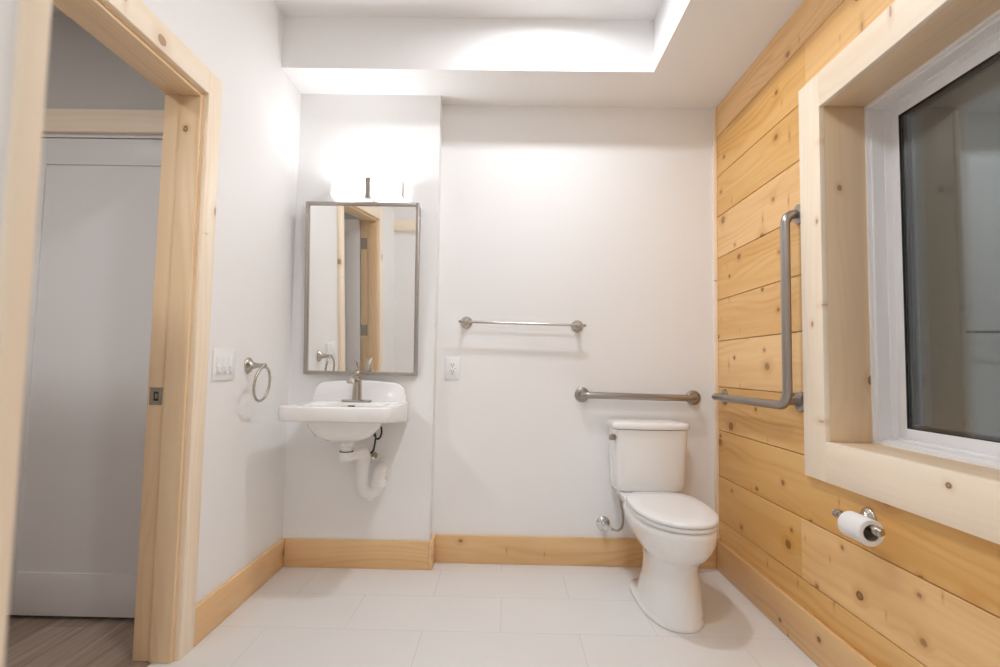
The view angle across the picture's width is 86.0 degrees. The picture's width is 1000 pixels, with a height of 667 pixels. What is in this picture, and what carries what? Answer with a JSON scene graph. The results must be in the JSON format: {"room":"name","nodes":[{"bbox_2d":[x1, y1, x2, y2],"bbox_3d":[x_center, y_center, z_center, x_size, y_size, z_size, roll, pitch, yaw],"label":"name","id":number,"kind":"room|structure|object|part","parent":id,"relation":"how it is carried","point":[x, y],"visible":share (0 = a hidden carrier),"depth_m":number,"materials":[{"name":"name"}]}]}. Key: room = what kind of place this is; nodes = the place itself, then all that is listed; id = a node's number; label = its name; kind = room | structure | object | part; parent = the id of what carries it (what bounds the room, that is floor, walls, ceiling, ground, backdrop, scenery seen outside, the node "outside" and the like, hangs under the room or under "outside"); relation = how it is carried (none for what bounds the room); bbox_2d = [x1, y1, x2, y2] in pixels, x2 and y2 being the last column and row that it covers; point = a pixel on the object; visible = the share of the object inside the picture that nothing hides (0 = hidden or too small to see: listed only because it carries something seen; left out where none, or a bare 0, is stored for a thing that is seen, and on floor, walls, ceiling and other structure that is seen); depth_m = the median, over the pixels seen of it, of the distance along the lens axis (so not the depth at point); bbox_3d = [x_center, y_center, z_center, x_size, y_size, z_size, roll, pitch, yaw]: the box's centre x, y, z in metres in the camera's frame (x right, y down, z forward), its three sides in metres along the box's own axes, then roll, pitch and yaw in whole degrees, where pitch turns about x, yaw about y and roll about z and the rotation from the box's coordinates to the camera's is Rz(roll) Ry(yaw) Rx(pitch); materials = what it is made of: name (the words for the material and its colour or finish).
{"room":"bathroom","nodes":[
{"label":"bathroom","id":0,"kind":"room"},
{"bbox_2d":[0,0,18,244],"bbox_3d":[0.166,-0.339,0.279,2.527,2.750,0.138,1,-4,1],"label":"wall","id":1,"kind":"structure","parent":0,"point":[8,8],"depth_m":0.34,"materials":[{"name":"white paint"}]},
{"bbox_2d":[0,0,51,666],"bbox_3d":[0.238,-0.163,0.346,1.287,2.410,0.020,1,-4,1],"label":"trim","id":2,"kind":"structure","parent":1,"relation":"attached to","point":[34,16],"depth_m":0.34,"materials":[{"name":"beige wood"}]},
{"bbox_2d":[51,4,67,16],"bbox_3d":[-2.090,-1.460,0.562,1.758,0.060,3.700,1,-4,1],"label":"ceiling","id":3,"kind":"structure","parent":0,"point":[55,12],"depth_m":2.21,"materials":[{"name":"paint"}]},
{"bbox_2d":[44,17,164,134],"bbox_3d":[-2.095,-0.104,2.232,1.758,2.440,0.130,1,-4,1],"label":"wall","id":4,"kind":"structure","parent":0,"point":[83,73],"depth_m":2.22,"materials":[{"name":"paint"}]},
{"bbox_2d":[8,108,163,617],"bbox_3d":[-1.671,0.103,2.200,0.897,2.039,0.140,1,-4,1],"label":"door","id":5,"kind":"structure","parent":4,"relation":"in","point":[75,549],"depth_m":2.16,"materials":[{"name":"white paint"}]},
{"bbox_3d":[-1.627,0.151,2.208,0.785,1.944,0.118,1,-4,1],"label":"frame","id":6,"kind":"part","parent":5,"relation":"part of","materials":[{"name":"white paint"}]},
{"bbox_3d":[-1.655,-0.871,2.200,0.897,0.095,0.020,1,-4,1],"label":"head casing","id":7,"kind":"part","parent":5,"relation":"part of","materials":[{"name":"brown wood"}]},
{"bbox_2d":[141,0,300,603],"bbox_3d":[-1.160,-0.330,0.807,0.135,2.750,4.347,1,-4,1],"label":"wall","id":8,"kind":"structure","parent":0,"point":[240,42],"depth_m":2.28,"materials":[{"name":"white paint"}]},
{"bbox_2d":[52,0,222,663],"bbox_3d":[-1.151,0.048,1.419,0.158,2.070,1.095,1,-4,1],"label":"door frame","id":9,"kind":"structure","parent":8,"relation":"attached to","point":[165,606],"depth_m":1.86,"materials":[{"name":"brown wood"}]},
{"bbox_3d":[-1.199,0.218,1.867,0.046,0.060,0.002,1,-4,1],"label":"strike plate","id":10,"kind":"part","parent":9,"relation":"part of","materials":[{"name":"silver metal"}]},
{"bbox_3d":[-1.065,-0.939,1.479,0.020,0.089,0.925,1,-4,1],"label":"head casing","id":11,"kind":"part","parent":9,"relation":"part of","materials":[{"name":"brown wood"}]},
{"bbox_3d":[-1.077,0.081,1.922,0.020,2.070,0.085,1,-4,1],"label":"casing","id":12,"kind":"part","parent":9,"relation":"part of","materials":[{"name":"brown wood"}]},
{"bbox_2d":[212,349,235,380],"bbox_3d":[-1.079,0.123,2.106,0.015,0.122,0.167,1,-4,1],"label":"light switch","id":13,"kind":"object","parent":8,"relation":"attached to","point":[224,360],"visible":1,"depth_m":2.09,"materials":[{"name":"white plastic"}]},
{"bbox_2d":[194,538,285,646],"bbox_3d":[-1.091,1.072,2.301,0.019,0.137,0.789,1,-4,1],"label":"baseboard","id":14,"kind":"structure","parent":8,"relation":"attached to","point":[212,610],"depth_m":2.20,"materials":[{"name":"brown wood"}]},
{"bbox_2d":[244,357,270,401],"bbox_3d":[-1.045,0.199,2.301,0.080,0.190,0.158,1,-4,1],"label":"towel ring","id":15,"kind":"object","parent":8,"relation":"attached to","point":[249,365],"visible":1,"depth_m":2.29,"materials":[{"name":"silver metal"}]},
{"bbox_3d":[-1.044,0.138,2.304,0.080,0.068,0.068,1,-4,1],"label":"post","id":16,"kind":"part","parent":15,"relation":"part of","materials":[{"name":"silver metal"}]},
{"bbox_2d":[282,94,442,540],"bbox_3d":[-0.702,-0.195,2.871,0.741,2.750,0.201,1,-4,1],"label":"wall","id":17,"kind":"structure","parent":0,"point":[341,135],"depth_m":2.76,"materials":[{"name":"white paint"}]},
{"bbox_2d":[278,361,408,500],"bbox_3d":[-0.713,0.467,2.506,0.490,0.679,0.446,1,-4,1],"label":"sink","id":18,"kind":"object","parent":17,"relation":"attached to","point":[351,410],"visible":1,"depth_m":2.56,"materials":[{"name":"white ceramic"}]},
{"bbox_2d":[278,400,408,441],"bbox_3d":[-0.712,0.412,2.510,0.490,0.167,0.446,1,-4,1],"label":"basin","id":19,"kind":"object","parent":18,"relation":"in","point":[328,420],"depth_m":2.34,"materials":[{"name":"white ceramic"}]},
{"bbox_2d":[341,361,371,402],"bbox_3d":[-0.698,0.231,2.575,0.148,0.201,0.150,1,-4,1],"label":"tap","id":20,"kind":"object","parent":18,"relation":"on","point":[356,379],"depth_m":2.60,"materials":[{"name":"silver metal"}]},
{"bbox_2d":[312,380,406,401],"bbox_3d":[-0.707,0.289,2.716,0.473,0.105,0.048,1,-4,1],"label":"backsplash","id":21,"kind":"structure","parent":17,"relation":"attached to","point":[384,391],"depth_m":2.70,"materials":[{"name":"white ceramic"}]},
{"bbox_2d":[303,201,420,375],"bbox_3d":[-0.702,-0.227,2.727,0.578,0.875,0.095,1,-4,1],"label":"mirror","id":22,"kind":"object","parent":17,"relation":"attached to","point":[362,259],"visible":0.97,"depth_m":2.72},
{"bbox_2d":[330,177,405,201],"bbox_3d":[-0.671,-0.735,2.741,0.364,0.117,0.124,1,-4,1],"label":"vanity light","id":23,"kind":"object","parent":17,"relation":"attached to","point":[341,189],"visible":0.96,"depth_m":2.70,"materials":[{"name":"white glass"}]},
{"bbox_3d":[-0.763,-0.736,2.742,0.171,0.096,0.090,1,-4,1],"label":"lamp shade","id":24,"kind":"part","parent":23,"relation":"part of","materials":[{"name":"white glass"}]},
{"bbox_3d":[-0.679,-0.735,2.783,0.126,0.112,0.042,1,-4,1],"label":"plate","id":25,"kind":"part","parent":23,"relation":"part of","materials":[{"name":"silver metal"}]},
{"bbox_3d":[-0.662,-0.730,2.725,0.036,0.105,0.092,1,-4,1],"label":"post","id":26,"kind":"part","parent":23,"relation":"part of","materials":[{"name":"metal"}]},
{"bbox_3d":[-0.570,-0.732,2.740,0.151,0.096,0.090,1,-4,1],"label":"lamp shade","id":27,"kind":"part","parent":23,"relation":"part of","materials":[{"name":"white glass"}]},
{"bbox_2d":[4,563,818,666],"bbox_3d":[-0.852,1.078,0.717,4.319,0.060,4.347,1,-4,1],"label":"floor","id":28,"kind":"structure","parent":0,"point":[448,614],"depth_m":2.07,"materials":[{"name":"tile"}]},
{"bbox_2d":[607,419,719,633],"bbox_3d":[0.721,0.798,2.388,0.400,0.761,0.791,1,-4,1],"label":"toilet","id":29,"kind":"object","parent":28,"relation":"on","point":[676,532],"visible":1,"depth_m":2.23,"materials":[{"name":"white ceramic"}]},
{"bbox_3d":[0.547,0.503,2.616,0.038,0.028,0.050,1,-4,1],"label":"flush lever","id":30,"kind":"part","parent":29,"relation":"part of","materials":[{"name":"silver metal"}]},
{"bbox_3d":[0.739,0.630,2.687,0.364,0.308,0.201,1,-4,1],"label":"tank","id":31,"kind":"part","parent":29,"relation":"part of","materials":[{"name":"white ceramic"}]},
{"bbox_3d":[0.742,0.455,2.696,0.376,0.038,0.218,1,-4,1],"label":"tank lid","id":32,"kind":"part","parent":29,"relation":"part of","materials":[{"name":"white ceramic"}]},
{"bbox_3d":[0.724,0.972,2.285,0.331,0.400,0.595,1,-4,1],"label":"bowl","id":33,"kind":"part","parent":29,"relation":"part of","materials":[{"name":"white ceramic"}]},
{"bbox_3d":[0.728,0.759,2.261,0.330,0.018,0.528,1,-4,1],"label":"seat","id":34,"kind":"part","parent":29,"relation":"part of","materials":[{"name":"white plastic"}]},
{"bbox_3d":[0.728,0.737,2.265,0.334,0.022,0.538,1,-4,1],"label":"seat lid","id":35,"kind":"part","parent":29,"relation":"part of","materials":[{"name":"white plastic"}]},
{"bbox_2d":[274,0,803,107],"bbox_3d":[0.193,-1.530,0.868,2.527,0.320,4.347,1,-4,1],"label":"ceiling","id":36,"kind":"structure","parent":0,"point":[568,53],"depth_m":2.59,"materials":[{"name":"white paint"}]},
{"bbox_2d":[432,105,719,537],"bbox_3d":[0.487,-0.171,2.908,1.735,2.750,0.100,1,-4,1],"label":"wall","id":37,"kind":"structure","parent":0,"point":[601,218],"depth_m":2.86,"materials":[{"name":"white paint"}]},
{"bbox_2d":[445,357,459,379],"bbox_3d":[-0.252,0.184,2.839,0.079,0.120,0.009,1,-4,1],"label":"power outlet","id":38,"kind":"object","parent":37,"relation":"attached to","point":[452,364],"visible":1,"depth_m":2.84,"materials":[{"name":"white plastic"}]},
{"bbox_2d":[449,362,455,374],"bbox_3d":[-0.252,0.184,2.837,0.034,0.066,0.004,1,-4,1],"label":"receptacle","id":39,"kind":"object","parent":38,"relation":"attached to","point":[452,365],"depth_m":2.84,"materials":[{"name":"white plastic"}]},
{"bbox_2d":[284,534,715,569],"bbox_3d":[0.017,1.116,2.723,2.188,0.141,0.120,1,-4,1],"label":"baseboard","id":40,"kind":"structure","parent":37,"relation":"attached to","point":[449,548],"depth_m":2.76,"materials":[{"name":"brown wood"}]},
{"bbox_2d":[458,317,585,331],"bbox_3d":[0.116,-0.050,2.813,0.665,0.074,0.082,1,-4,1],"label":"towel bar","id":41,"kind":"object","parent":37,"relation":"attached to","point":[466,322],"visible":1,"depth_m":2.78,"materials":[{"name":"silver metal"}]},
{"bbox_3d":[-0.179,-0.060,2.817,0.064,0.064,0.082,1,-4,1],"label":"post","id":42,"kind":"part","parent":41,"relation":"part of","materials":[{"name":"silver metal"}]},
{"bbox_3d":[0.410,-0.040,2.810,0.064,0.064,0.082,1,-4,1],"label":"post","id":43,"kind":"part","parent":41,"relation":"part of","materials":[{"name":"silver metal"}]},
{"bbox_2d":[596,491,623,531],"bbox_3d":[0.564,0.901,2.730,0.126,0.233,0.123,1,-4,1],"label":"shutoff valve","id":44,"kind":"object","parent":37,"relation":"attached to","point":[603,523],"visible":0.88,"depth_m":2.72,"materials":[{"name":"silver metal"}]},
{"bbox_3d":[0.535,0.980,2.704,0.040,0.026,0.010,1,-4,1],"label":"valve handle","id":45,"kind":"part","parent":44,"relation":"part of","materials":[{"name":"silver metal"}]},
{"bbox_2d":[575,387,700,404],"bbox_3d":[0.724,0.328,2.787,0.661,0.084,0.076,1,-4,1],"label":"grab bar","id":46,"kind":"object","parent":37,"relation":"attached to","point":[582,394],"visible":1,"depth_m":2.75,"materials":[{"name":"silver metal"}]},
{"bbox_2d":[712,107,718,538],"bbox_3d":[1.142,-0.076,2.838,0.020,2.304,0.016,1,-4,1],"label":"trim","id":47,"kind":"structure","parent":37,"relation":"attached to","point":[714,115],"depth_m":2.83,"materials":[{"name":"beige wood"}]},
{"bbox_2d":[716,0,999,666],"bbox_3d":[1.283,-0.288,0.780,0.301,2.750,4.347,1,-4,1],"label":"wall","id":48,"kind":"structure","parent":0,"point":[928,594],"depth_m":2.09,"materials":[{"name":"brown wood"}]},
{"bbox_2d":[712,204,803,411],"bbox_3d":[1.109,-0.068,2.389,0.076,0.814,0.795,1,-4,1],"label":"grab bar","id":49,"kind":"object","parent":48,"relation":"attached to","point":[786,399],"visible":0.95,"depth_m":2.03,"materials":[{"name":"silver metal"}]},
{"bbox_3d":[1.106,0.258,2.026,0.046,0.028,0.028,1,-4,1],"label":"corner post","id":50,"kind":"part","parent":49,"relation":"part of","materials":[{"name":"silver metal"}]},
{"bbox_2d":[716,539,876,666],"bbox_3d":[1.108,1.058,1.524,0.019,0.149,2.499,1,-4,1],"label":"baseboard","id":51,"kind":"structure","parent":48,"relation":"attached to","point":[824,647],"depth_m":2.05,"materials":[{"name":"brown wood"}]},
{"bbox_2d":[832,507,884,536],"bbox_3d":[1.084,0.560,1.584,0.086,0.066,0.218,1,-4,1],"label":"toilet paper holder","id":52,"kind":"object","parent":48,"relation":"attached to","point":[868,512],"visible":0.6,"depth_m":1.61,"materials":[{"name":"silver metal"}]},
{"bbox_3d":[1.055,0.557,1.587,0.017,0.017,0.183,1,-4,1],"label":"rod","id":53,"kind":"part","parent":52,"relation":"part of","materials":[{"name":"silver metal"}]},
{"bbox_2d":[837,511,883,546],"bbox_3d":[1.054,0.570,1.569,0.075,0.075,0.098,1,-4,1],"label":"toilet paper roll","id":54,"kind":"object","parent":52,"relation":"on","point":[851,524],"visible":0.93,"depth_m":1.54,"materials":[{"name":"white paper"}]},
{"bbox_3d":[1.086,0.563,1.636,0.083,0.066,0.066,1,-4,1],"label":"post","id":55,"kind":"part","parent":52,"relation":"part of","materials":[{"name":"silver metal"}]},
{"bbox_2d":[798,0,999,544],"bbox_3d":[1.274,-0.242,1.341,0.311,1.442,1.321,1,-4,1],"label":"window","id":56,"kind":"structure","parent":48,"relation":"in","point":[899,132],"depth_m":1.71,"materials":[{"name":"brown wood"}]},
{"bbox_3d":[1.134,-0.208,1.936,0.020,1.442,0.130,1,-4,1],"label":"casing","id":57,"kind":"part","parent":56,"relation":"part of","materials":[{"name":"brown wood"}]},
{"bbox_3d":[1.140,-0.902,1.380,0.020,0.125,1.066,1,-4,1],"label":"head casing","id":58,"kind":"part","parent":56,"relation":"part of","materials":[{"name":"brown wood"}]},
{"bbox_3d":[1.116,0.406,1.299,0.020,0.137,1.066,1,-4,1],"label":"sill casing","id":59,"kind":"part","parent":56,"relation":"part of","materials":[{"name":"brown wood"}]},
{"bbox_3d":[1.355,-0.247,1.337,0.148,1.216,1.102,1,-4,1],"label":"frame","id":60,"kind":"part","parent":56,"relation":"part of","materials":[{"name":"white plastic"}]},
{"bbox_3d":[1.378,-0.247,1.337,0.042,1.142,1.028,1,-4,1],"label":"sash","id":61,"kind":"part","parent":56,"relation":"part of","materials":[{"name":"white plastic"}]},
{"bbox_3d":[1.367,-0.247,1.337,0.004,1.066,0.952,1,-4,1],"label":"pane","id":62,"kind":"part","parent":56,"relation":"part of","materials":[{"name":"clear glass"}]}
]}

